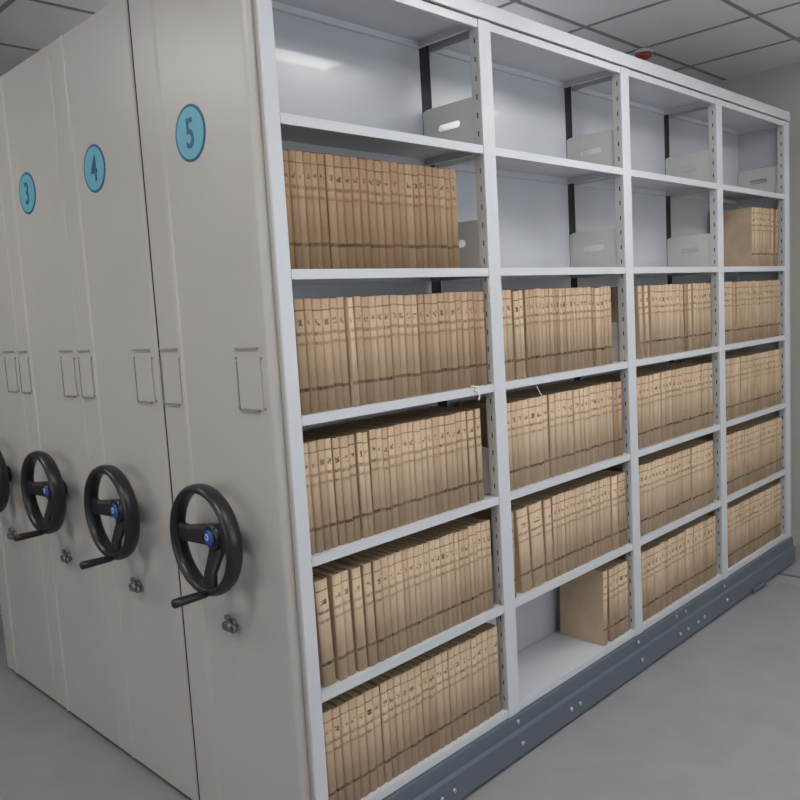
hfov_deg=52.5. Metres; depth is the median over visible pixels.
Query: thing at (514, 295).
volume
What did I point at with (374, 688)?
volume
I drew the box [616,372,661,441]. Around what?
volume
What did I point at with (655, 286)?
volume
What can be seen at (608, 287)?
volume
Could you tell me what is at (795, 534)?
baseboard
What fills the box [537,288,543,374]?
volume
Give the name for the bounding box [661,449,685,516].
volume
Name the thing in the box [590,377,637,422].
volume
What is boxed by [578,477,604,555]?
volume
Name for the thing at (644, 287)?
volume
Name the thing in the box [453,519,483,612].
volume
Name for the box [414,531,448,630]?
volume
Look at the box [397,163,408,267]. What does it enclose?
volume
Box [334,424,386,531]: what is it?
volume
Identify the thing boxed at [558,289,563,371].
volume
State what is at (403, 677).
volume
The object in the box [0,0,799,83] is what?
ceiling
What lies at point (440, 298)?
volume
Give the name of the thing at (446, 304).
volume
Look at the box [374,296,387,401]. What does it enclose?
volume
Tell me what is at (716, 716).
floor
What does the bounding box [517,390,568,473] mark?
volume
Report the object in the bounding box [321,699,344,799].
volume
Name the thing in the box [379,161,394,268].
volume
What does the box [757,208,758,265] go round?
volume
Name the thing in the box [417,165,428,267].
volume
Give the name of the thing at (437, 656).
volume
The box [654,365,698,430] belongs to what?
volume
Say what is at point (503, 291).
volume
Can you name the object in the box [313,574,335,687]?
volume
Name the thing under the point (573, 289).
volume
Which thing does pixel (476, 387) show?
string
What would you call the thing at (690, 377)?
volume
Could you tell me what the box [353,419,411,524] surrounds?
volume
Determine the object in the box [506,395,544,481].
volume
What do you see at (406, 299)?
volume
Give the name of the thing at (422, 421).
volume
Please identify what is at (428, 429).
volume
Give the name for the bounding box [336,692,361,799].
volume
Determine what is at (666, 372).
volume
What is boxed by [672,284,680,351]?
volume
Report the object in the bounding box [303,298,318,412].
volume
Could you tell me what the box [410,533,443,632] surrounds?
volume
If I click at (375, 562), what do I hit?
volume
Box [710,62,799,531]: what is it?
wall
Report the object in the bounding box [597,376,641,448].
volume
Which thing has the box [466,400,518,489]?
volume
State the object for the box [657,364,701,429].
volume
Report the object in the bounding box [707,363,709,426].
volume
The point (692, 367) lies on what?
volume
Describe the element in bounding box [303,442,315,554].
volume
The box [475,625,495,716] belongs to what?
volume
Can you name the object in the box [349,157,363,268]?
volume
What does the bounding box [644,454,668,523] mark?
volume
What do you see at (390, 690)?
volume
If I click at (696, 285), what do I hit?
volume
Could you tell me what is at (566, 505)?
volume
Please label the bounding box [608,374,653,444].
volume
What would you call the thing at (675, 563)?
volumes
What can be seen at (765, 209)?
volume
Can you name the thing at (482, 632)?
volume
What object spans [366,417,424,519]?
volume
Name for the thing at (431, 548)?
volume
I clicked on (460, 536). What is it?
volume
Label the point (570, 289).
volume
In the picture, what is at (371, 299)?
volume
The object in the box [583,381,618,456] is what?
volume
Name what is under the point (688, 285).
volume
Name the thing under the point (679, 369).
volume
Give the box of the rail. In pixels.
[766,573,799,587]
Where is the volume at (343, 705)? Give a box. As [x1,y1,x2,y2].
[327,696,353,799]
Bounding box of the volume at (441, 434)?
[394,413,447,511]
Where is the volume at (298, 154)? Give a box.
[295,151,309,268]
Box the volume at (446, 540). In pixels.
[421,530,452,627]
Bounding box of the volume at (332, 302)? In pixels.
[329,298,342,408]
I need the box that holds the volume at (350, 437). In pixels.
[304,430,360,540]
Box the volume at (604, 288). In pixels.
[603,287,608,363]
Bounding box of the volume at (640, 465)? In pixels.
[620,463,644,535]
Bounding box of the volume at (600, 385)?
[556,383,604,460]
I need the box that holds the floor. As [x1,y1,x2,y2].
[0,545,799,799]
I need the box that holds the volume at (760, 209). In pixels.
[759,208,761,265]
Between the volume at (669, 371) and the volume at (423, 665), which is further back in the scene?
the volume at (669, 371)
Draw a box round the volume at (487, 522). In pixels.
[461,516,493,608]
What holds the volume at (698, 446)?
on the shelving unit at (576, 161)
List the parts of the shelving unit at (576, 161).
handle, panel, shelf, shelf, shelf, shelf, shelf, shelf, post, shelf, divider plate, divider plate, divider plate, divider plate, shelf, shelf, shelf, shelf, shelf, post, shelf, shelf, divider plate, divider plate, divider plate, shelf, shelf, shelf, shelf, post, shelf, shelf, shelf, divider plate, divider plate, shelf, shelf, shelf, shelf, shelf, shelf, shelf, divider plate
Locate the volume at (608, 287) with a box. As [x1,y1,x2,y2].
[590,286,612,363]
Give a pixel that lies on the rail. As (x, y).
(779, 578)
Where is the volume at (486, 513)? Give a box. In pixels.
[466,508,516,596]
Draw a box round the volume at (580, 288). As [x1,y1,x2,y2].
[575,287,584,367]
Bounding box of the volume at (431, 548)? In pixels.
[404,535,438,635]
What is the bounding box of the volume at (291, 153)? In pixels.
[287,149,301,268]
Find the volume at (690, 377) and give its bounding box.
[648,366,692,431]
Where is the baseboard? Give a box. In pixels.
[792,531,799,545]
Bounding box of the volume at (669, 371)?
[661,370,671,438]
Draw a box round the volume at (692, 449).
[670,445,695,511]
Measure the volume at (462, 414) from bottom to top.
0.314 m
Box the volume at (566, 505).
[543,489,570,571]
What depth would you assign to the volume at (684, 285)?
3.80 m
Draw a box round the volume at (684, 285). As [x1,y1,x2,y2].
[679,284,687,350]
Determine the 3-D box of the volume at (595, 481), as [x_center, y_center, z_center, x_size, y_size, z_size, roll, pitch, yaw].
[0.736,0.483,3.394,0.215,0.316,0.025,3,9,45]
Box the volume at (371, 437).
[322,425,380,533]
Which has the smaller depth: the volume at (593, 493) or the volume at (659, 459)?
the volume at (593, 493)
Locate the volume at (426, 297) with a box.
[422,294,434,393]
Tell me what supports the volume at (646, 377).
on the shelving unit at (576, 161)
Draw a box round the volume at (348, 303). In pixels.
[344,297,359,406]
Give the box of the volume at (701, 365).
[700,364,704,428]
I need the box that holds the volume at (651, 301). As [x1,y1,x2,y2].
[647,285,655,356]
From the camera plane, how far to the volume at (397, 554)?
2.51 m
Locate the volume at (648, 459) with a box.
[638,457,659,528]
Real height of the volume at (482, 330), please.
0.313 m
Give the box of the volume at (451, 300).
[448,292,458,389]
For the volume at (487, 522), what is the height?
0.315 m
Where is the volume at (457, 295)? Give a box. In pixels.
[454,292,464,388]
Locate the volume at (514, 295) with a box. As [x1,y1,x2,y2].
[511,291,521,378]
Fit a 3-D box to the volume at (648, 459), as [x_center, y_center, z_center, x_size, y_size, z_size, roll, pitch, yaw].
[1.089,0.423,3.746,0.216,0.317,0.033,3,9,45]
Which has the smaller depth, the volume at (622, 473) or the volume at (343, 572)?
the volume at (343, 572)
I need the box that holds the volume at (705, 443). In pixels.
[685,441,707,505]
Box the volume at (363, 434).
[320,428,373,535]
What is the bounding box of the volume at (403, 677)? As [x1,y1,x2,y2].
[389,667,411,770]
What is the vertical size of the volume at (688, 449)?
0.316 m
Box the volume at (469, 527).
[442,521,475,616]
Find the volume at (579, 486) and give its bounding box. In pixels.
[558,483,585,564]
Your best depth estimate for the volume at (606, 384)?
3.35 m
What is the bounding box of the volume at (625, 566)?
[613,558,628,631]
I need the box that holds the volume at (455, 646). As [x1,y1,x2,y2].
[443,641,462,737]
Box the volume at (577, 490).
[553,485,581,566]
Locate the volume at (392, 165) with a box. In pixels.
[389,162,402,267]
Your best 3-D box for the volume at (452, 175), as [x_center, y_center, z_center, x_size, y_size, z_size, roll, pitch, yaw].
[0.103,-0.588,2.697,0.216,0.315,0.031,3,9,45]
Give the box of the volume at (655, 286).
[654,285,658,355]
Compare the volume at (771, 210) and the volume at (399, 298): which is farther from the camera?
the volume at (771, 210)
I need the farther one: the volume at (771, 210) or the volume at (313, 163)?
the volume at (771, 210)
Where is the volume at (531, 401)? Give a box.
[485,396,537,483]
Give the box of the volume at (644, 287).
[641,285,649,357]
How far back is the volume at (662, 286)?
3.65 m
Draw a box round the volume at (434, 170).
[431,167,441,267]
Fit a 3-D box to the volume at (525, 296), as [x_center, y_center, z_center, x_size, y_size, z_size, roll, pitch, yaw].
[0.389,-0.243,3.002,0.215,0.315,0.021,3,9,45]
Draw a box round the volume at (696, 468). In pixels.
[675,444,697,509]
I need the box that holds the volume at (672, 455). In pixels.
[653,452,675,520]
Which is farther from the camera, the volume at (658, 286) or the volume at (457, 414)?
the volume at (658, 286)
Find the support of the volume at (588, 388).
on the shelving unit at (576, 161)
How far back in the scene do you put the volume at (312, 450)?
2.25 m
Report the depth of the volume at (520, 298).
2.90 m
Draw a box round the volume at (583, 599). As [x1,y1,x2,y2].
[560,568,607,645]
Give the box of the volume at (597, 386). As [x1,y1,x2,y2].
[563,384,600,461]
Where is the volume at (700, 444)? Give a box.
[682,442,704,507]
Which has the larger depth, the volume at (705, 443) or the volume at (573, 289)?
the volume at (705, 443)
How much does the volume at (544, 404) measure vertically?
0.315 m
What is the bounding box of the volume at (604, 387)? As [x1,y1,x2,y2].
[574,383,607,459]
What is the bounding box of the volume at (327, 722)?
[322,705,336,799]
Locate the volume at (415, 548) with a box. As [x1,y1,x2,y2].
[389,541,422,643]
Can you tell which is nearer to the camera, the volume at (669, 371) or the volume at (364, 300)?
the volume at (364, 300)
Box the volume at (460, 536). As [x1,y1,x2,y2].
[433,526,466,621]
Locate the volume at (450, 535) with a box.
[424,528,456,625]
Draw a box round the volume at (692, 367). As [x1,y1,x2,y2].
[691,366,695,431]
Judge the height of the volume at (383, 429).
0.312 m
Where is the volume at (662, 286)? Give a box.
[661,285,665,354]
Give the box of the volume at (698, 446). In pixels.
[678,443,700,508]
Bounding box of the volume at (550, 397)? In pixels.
[507,392,556,476]
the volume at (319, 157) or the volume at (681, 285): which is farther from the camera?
the volume at (681, 285)
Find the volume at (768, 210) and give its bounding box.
[767,209,769,265]
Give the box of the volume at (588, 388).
[545,385,591,464]
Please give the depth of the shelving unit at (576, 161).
2.65 m
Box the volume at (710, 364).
[671,362,712,425]
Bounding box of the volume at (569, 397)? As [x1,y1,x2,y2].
[523,389,574,471]
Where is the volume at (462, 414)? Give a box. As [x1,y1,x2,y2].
[415,409,469,504]
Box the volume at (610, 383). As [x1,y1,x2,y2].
[566,381,613,457]
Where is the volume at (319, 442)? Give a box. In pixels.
[303,437,331,549]
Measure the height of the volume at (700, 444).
0.316 m
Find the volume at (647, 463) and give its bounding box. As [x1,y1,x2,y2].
[638,461,651,532]
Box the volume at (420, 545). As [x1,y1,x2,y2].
[392,538,427,640]
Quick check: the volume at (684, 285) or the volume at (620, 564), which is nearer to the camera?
the volume at (620, 564)
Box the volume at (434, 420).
[385,414,442,514]
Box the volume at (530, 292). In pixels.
[528,289,535,376]
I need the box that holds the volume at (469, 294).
[467,292,476,385]
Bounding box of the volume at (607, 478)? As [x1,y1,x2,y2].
[587,474,611,551]
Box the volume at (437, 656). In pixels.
[423,650,445,748]
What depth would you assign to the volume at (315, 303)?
2.24 m
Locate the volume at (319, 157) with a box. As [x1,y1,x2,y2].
[316,153,330,268]
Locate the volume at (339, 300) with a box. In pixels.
[322,297,350,407]
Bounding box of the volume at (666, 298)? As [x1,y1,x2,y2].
[664,284,669,353]
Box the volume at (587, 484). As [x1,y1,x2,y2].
[567,481,592,560]
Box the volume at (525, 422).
[476,397,530,485]
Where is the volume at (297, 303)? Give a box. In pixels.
[293,299,310,414]
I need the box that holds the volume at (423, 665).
[409,657,431,757]
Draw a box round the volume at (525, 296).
[512,290,531,376]
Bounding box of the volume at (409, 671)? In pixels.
[395,664,418,765]
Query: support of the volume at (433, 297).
on the shelving unit at (576, 161)
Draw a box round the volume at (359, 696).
[344,688,369,797]
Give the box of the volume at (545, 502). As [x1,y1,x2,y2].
[520,495,553,580]
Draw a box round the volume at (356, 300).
[344,296,366,404]
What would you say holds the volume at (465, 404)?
on the shelving unit at (576, 161)
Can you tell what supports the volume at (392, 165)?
on the shelving unit at (576, 161)
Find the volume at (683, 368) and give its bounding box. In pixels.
[641,367,686,434]
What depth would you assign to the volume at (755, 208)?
4.35 m
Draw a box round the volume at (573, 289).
[572,288,577,369]
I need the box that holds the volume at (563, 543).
[540,490,566,573]
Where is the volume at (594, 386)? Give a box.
[549,384,597,462]
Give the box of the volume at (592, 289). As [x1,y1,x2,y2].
[591,288,596,365]
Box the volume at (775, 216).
[773,209,777,265]
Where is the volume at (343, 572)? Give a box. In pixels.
[318,563,355,675]
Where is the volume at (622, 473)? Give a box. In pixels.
[599,469,626,544]
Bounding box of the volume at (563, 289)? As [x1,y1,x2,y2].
[559,288,567,370]
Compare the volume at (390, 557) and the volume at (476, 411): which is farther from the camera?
the volume at (476, 411)
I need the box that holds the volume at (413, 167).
[411,165,422,267]
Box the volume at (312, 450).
[303,439,323,552]
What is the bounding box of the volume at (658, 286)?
[657,285,662,354]
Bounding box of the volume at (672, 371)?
[636,369,675,437]
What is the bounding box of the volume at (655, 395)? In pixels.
[610,373,658,443]
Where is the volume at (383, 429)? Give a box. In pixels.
[336,423,392,529]
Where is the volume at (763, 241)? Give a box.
[762,208,764,265]
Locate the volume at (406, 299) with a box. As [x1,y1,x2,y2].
[403,295,415,396]
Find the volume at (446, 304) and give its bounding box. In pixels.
[418,292,452,390]
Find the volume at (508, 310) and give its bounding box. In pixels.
[504,290,514,379]
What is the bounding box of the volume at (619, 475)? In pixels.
[593,471,623,546]
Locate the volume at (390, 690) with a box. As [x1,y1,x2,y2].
[376,674,398,777]
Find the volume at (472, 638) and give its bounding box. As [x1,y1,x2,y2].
[459,633,479,726]
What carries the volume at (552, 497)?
on the shelving unit at (576, 161)
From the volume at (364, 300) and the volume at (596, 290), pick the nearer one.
the volume at (364, 300)
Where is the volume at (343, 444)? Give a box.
[302,431,354,542]
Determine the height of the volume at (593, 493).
0.316 m
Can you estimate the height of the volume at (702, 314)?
0.314 m
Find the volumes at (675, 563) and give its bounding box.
[617,280,781,621]
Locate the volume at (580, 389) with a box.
[535,387,584,466]
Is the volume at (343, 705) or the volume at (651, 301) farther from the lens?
the volume at (651, 301)
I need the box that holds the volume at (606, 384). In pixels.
[562,382,610,458]
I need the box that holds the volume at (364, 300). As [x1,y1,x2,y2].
[360,296,373,403]
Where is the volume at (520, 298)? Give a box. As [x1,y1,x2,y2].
[511,290,525,377]
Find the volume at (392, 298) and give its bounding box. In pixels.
[389,295,401,398]
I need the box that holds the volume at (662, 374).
[636,371,665,440]
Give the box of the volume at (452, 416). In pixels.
[406,411,458,508]
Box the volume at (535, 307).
[511,289,539,375]
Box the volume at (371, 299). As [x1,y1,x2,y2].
[368,296,380,402]
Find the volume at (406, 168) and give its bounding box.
[403,164,416,267]
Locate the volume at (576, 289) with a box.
[575,288,580,368]
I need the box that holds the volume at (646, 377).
[636,375,649,445]
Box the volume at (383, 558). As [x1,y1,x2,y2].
[356,550,392,658]
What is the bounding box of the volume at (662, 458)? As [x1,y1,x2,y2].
[642,456,665,525]
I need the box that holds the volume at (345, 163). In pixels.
[340,156,355,268]
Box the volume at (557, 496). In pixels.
[534,491,562,575]
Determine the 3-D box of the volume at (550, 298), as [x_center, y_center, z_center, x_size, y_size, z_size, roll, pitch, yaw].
[0.493,-0.261,3.104,0.215,0.316,0.025,3,9,45]
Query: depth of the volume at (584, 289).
3.20 m
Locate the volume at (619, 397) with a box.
[576,380,622,455]
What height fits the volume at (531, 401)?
0.315 m
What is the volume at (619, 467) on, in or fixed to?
on the shelving unit at (576, 161)
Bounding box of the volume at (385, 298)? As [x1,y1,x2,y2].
[366,295,394,400]
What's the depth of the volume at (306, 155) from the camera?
2.20 m
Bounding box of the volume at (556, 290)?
[555,288,560,371]
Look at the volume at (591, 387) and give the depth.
3.26 m
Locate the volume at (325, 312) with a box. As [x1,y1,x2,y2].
[320,298,335,410]
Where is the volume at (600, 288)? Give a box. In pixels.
[593,287,604,364]
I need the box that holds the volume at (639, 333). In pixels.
[611,285,644,358]
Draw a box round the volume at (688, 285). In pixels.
[687,284,691,350]
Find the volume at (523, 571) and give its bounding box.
[490,504,532,592]
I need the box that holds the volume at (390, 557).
[365,548,398,654]
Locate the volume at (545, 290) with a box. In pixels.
[544,289,550,373]
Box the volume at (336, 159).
[333,155,347,268]
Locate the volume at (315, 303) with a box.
[311,299,327,411]
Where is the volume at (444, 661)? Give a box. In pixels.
[431,647,451,744]
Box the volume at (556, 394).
[511,391,562,474]
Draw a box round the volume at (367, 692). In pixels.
[353,684,377,792]
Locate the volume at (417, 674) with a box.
[402,660,424,761]
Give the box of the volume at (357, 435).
[310,428,368,537]
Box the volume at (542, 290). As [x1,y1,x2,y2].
[540,289,546,374]
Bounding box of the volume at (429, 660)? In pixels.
[416,653,438,753]
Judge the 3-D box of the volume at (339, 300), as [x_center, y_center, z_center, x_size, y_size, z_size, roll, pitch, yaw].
[-0.234,-0.139,2.381,0.216,0.314,0.030,3,9,45]
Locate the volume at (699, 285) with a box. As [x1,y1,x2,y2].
[698,283,701,348]
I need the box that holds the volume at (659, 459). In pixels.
[639,456,662,526]
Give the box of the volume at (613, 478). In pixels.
[588,473,618,549]
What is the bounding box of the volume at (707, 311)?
[706,283,708,347]
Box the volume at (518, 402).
[471,399,524,487]
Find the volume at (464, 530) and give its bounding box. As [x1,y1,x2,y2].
[436,524,471,619]
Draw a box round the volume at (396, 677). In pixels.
[382,670,404,773]
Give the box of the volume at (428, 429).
[384,415,435,516]
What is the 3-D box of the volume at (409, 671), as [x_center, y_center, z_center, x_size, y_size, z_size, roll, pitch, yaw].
[-0.033,1.000,2.643,0.216,0.315,0.034,3,9,45]
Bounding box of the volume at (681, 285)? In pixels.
[679,284,684,351]
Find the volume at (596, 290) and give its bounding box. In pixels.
[594,288,601,365]
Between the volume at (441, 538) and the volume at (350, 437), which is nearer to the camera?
the volume at (350, 437)
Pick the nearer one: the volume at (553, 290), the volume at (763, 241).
the volume at (553, 290)
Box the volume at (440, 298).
[435,293,447,391]
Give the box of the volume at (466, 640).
[454,636,473,729]
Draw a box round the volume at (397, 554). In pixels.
[371,545,406,652]
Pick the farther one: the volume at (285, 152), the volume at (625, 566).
the volume at (625, 566)
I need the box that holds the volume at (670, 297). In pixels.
[666,284,673,353]
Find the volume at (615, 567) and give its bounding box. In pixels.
[601,563,619,638]
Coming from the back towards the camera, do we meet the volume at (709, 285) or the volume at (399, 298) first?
the volume at (709, 285)
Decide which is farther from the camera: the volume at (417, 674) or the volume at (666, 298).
the volume at (666, 298)
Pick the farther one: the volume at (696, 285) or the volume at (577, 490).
the volume at (696, 285)
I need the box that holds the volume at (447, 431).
[401,412,454,510]
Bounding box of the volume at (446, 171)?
[444,169,453,267]
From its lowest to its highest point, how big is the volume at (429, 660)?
0.317 m
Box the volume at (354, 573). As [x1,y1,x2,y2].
[325,560,367,671]
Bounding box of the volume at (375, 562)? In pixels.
[347,553,385,661]
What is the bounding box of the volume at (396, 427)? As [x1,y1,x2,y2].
[349,421,404,526]
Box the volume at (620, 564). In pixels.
[607,560,624,635]
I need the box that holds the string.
[471,385,479,399]
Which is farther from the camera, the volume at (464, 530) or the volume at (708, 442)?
the volume at (708, 442)
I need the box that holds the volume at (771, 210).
[770,209,773,265]
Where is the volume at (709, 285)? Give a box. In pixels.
[708,283,710,346]
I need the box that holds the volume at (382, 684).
[368,677,392,782]
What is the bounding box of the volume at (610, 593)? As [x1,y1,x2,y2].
[597,566,614,641]
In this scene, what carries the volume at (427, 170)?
on the shelving unit at (576, 161)
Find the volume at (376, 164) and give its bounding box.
[373,161,386,268]
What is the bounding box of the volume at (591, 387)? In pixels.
[549,385,594,463]
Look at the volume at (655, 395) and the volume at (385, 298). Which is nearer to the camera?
the volume at (385, 298)
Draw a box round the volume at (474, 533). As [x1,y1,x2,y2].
[450,520,479,615]
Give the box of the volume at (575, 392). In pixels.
[530,388,581,468]
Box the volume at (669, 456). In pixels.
[650,453,672,522]
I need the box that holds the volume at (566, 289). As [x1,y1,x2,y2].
[565,288,571,370]
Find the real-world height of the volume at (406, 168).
0.313 m
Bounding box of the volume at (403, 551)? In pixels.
[379,544,411,647]
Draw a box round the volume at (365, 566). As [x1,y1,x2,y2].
[335,556,377,666]
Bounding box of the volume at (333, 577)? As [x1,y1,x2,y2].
[312,566,348,680]
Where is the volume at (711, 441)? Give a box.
[691,439,713,502]
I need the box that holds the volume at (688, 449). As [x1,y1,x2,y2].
[667,447,690,513]
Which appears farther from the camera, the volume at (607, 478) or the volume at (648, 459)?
the volume at (648, 459)
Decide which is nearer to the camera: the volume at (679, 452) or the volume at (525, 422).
the volume at (525, 422)
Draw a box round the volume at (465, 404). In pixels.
[458,401,513,490]
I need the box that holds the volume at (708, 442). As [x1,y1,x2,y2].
[688,440,710,504]
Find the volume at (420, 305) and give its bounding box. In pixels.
[416,294,427,394]
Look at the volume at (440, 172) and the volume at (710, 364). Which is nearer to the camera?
the volume at (440, 172)
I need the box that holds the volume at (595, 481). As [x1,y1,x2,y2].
[576,478,600,556]
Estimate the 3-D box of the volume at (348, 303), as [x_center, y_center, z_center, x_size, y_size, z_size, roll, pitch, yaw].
[-0.207,-0.140,2.393,0.214,0.312,0.023,3,9,45]
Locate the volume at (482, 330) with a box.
[478,292,487,384]
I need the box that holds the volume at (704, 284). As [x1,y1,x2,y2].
[695,283,706,347]
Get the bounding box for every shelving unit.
[0,46,118,744]
[0,183,56,700]
[48,0,198,799]
[127,0,794,799]
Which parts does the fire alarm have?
mounting plate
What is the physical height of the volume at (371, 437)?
0.315 m
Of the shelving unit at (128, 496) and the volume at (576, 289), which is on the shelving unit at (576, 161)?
the volume at (576, 289)
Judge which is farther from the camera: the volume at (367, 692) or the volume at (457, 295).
the volume at (457, 295)
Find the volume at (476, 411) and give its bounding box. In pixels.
[429,406,483,500]
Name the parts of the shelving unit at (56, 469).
handle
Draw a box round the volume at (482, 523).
[457,517,488,611]
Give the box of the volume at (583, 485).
[564,482,588,562]
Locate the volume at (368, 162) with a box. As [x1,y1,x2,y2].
[364,159,379,268]
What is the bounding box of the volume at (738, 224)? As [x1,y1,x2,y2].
[723,207,753,266]
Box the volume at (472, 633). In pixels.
[465,630,484,723]
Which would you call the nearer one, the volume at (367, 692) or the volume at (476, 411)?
the volume at (367, 692)
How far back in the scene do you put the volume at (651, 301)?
3.58 m
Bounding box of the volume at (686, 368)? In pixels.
[685,367,689,432]
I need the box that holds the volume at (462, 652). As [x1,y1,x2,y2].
[449,638,469,733]
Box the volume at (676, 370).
[665,369,679,436]
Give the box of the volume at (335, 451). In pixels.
[303,434,345,545]
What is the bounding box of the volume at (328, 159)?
[324,154,339,268]
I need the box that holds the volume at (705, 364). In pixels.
[663,363,707,427]
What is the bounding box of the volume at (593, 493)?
[570,479,597,558]
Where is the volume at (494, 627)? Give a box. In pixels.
[481,622,500,712]
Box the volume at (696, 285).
[695,283,698,348]
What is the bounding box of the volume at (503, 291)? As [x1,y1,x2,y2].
[502,290,508,380]
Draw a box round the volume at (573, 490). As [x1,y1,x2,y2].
[552,486,577,567]
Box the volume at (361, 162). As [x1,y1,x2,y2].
[358,159,371,268]
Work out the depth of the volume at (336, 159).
2.28 m
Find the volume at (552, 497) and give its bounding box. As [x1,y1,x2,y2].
[528,493,557,577]
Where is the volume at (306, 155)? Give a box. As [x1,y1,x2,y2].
[302,152,316,268]
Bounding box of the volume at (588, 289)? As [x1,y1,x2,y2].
[582,287,592,366]
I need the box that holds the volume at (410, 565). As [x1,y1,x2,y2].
[383,542,417,645]
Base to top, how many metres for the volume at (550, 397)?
0.314 m
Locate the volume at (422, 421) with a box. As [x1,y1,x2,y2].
[375,416,429,517]
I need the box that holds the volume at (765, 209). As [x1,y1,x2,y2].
[764,208,766,265]
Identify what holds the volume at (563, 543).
on the shelving unit at (576, 161)
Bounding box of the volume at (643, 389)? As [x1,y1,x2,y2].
[599,375,646,447]
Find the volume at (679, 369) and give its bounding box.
[637,368,682,435]
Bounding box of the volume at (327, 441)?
[303,435,338,547]
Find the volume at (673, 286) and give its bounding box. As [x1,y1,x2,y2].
[672,285,676,352]
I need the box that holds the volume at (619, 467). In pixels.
[603,464,640,536]
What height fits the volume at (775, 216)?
0.316 m
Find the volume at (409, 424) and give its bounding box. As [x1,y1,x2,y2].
[366,419,417,521]
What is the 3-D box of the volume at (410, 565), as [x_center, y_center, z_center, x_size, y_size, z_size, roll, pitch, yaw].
[-0.035,0.614,2.621,0.215,0.314,0.026,3,9,45]
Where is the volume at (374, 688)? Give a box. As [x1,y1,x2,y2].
[361,681,384,786]
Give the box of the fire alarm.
[634,47,652,59]
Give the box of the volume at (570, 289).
[569,288,573,369]
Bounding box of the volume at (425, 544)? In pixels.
[399,537,432,637]
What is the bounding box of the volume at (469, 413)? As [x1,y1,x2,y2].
[422,407,477,502]
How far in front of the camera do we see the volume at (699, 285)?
3.91 m
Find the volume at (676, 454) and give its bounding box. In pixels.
[656,451,679,519]
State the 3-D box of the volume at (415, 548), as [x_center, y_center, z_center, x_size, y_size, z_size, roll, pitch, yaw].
[-0.017,0.611,2.637,0.215,0.313,0.020,3,9,45]
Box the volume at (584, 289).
[582,288,588,367]
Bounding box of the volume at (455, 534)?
[429,527,461,623]
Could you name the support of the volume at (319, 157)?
on the shelving unit at (576, 161)
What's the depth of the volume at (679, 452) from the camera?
3.83 m
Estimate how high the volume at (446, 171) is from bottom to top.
0.312 m
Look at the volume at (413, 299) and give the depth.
2.52 m
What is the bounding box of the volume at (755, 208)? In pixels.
[754,207,756,265]
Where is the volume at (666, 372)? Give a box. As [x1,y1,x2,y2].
[636,370,669,439]
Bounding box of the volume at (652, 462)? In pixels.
[638,460,655,530]
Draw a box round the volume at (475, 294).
[472,291,481,385]
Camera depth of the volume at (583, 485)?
3.26 m
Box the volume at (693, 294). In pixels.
[686,283,695,349]
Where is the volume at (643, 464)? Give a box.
[639,463,648,534]
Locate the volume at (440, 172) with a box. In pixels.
[437,168,448,267]
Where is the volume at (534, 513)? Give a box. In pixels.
[511,497,545,587]
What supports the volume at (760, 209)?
on the shelving unit at (576, 161)
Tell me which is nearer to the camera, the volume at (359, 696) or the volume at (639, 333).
the volume at (359, 696)
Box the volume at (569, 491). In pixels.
[546,487,573,569]
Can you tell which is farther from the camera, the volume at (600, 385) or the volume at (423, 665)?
the volume at (600, 385)
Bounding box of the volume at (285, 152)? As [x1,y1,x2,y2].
[282,149,294,268]
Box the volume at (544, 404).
[506,393,549,478]
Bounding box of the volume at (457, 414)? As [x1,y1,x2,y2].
[408,410,463,506]
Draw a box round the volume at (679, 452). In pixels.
[658,450,681,517]
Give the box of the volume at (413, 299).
[403,295,421,395]
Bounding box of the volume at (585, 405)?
[540,386,588,465]
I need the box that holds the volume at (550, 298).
[548,289,554,373]
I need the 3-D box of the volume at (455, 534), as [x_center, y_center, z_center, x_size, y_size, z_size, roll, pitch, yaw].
[0.118,0.590,2.775,0.215,0.311,0.021,3,9,45]
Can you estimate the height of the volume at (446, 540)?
0.312 m
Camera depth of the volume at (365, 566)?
2.41 m
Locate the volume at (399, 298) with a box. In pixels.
[396,295,408,397]
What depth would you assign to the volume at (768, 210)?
4.48 m
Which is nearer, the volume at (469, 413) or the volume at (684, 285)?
the volume at (469, 413)
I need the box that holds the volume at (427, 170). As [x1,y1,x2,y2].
[424,166,435,267]
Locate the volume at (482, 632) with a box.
[471,628,489,719]
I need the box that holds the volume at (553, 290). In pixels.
[552,289,557,372]
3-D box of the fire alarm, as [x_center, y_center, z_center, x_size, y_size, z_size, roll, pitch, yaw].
[1.329,-1.880,4.424,0.100,0.048,0.100,3,9,45]
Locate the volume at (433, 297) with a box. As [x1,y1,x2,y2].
[430,294,441,392]
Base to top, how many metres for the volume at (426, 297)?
0.313 m
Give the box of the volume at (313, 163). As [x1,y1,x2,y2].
[310,153,322,268]
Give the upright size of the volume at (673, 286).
0.313 m
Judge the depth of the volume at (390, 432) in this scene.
2.46 m
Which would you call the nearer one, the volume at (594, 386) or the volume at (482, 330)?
the volume at (482, 330)
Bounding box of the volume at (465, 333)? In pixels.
[460,292,470,387]
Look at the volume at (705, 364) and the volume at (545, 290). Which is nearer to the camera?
the volume at (545, 290)
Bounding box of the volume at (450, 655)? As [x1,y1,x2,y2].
[437,644,457,740]
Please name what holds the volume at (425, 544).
on the shelving unit at (576, 161)
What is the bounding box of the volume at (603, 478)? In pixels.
[581,475,608,553]
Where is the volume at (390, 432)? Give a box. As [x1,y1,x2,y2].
[342,422,398,528]
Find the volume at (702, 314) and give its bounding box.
[700,283,703,347]
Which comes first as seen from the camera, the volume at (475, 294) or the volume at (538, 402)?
the volume at (475, 294)
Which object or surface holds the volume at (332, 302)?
on the shelving unit at (576, 161)
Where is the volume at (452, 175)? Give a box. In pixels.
[448,169,459,267]
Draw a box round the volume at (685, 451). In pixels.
[664,448,687,514]
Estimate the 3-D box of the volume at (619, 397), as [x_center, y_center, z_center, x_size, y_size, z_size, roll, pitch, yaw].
[0.851,0.074,3.483,0.216,0.311,0.034,3,9,45]
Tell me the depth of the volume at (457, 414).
2.68 m

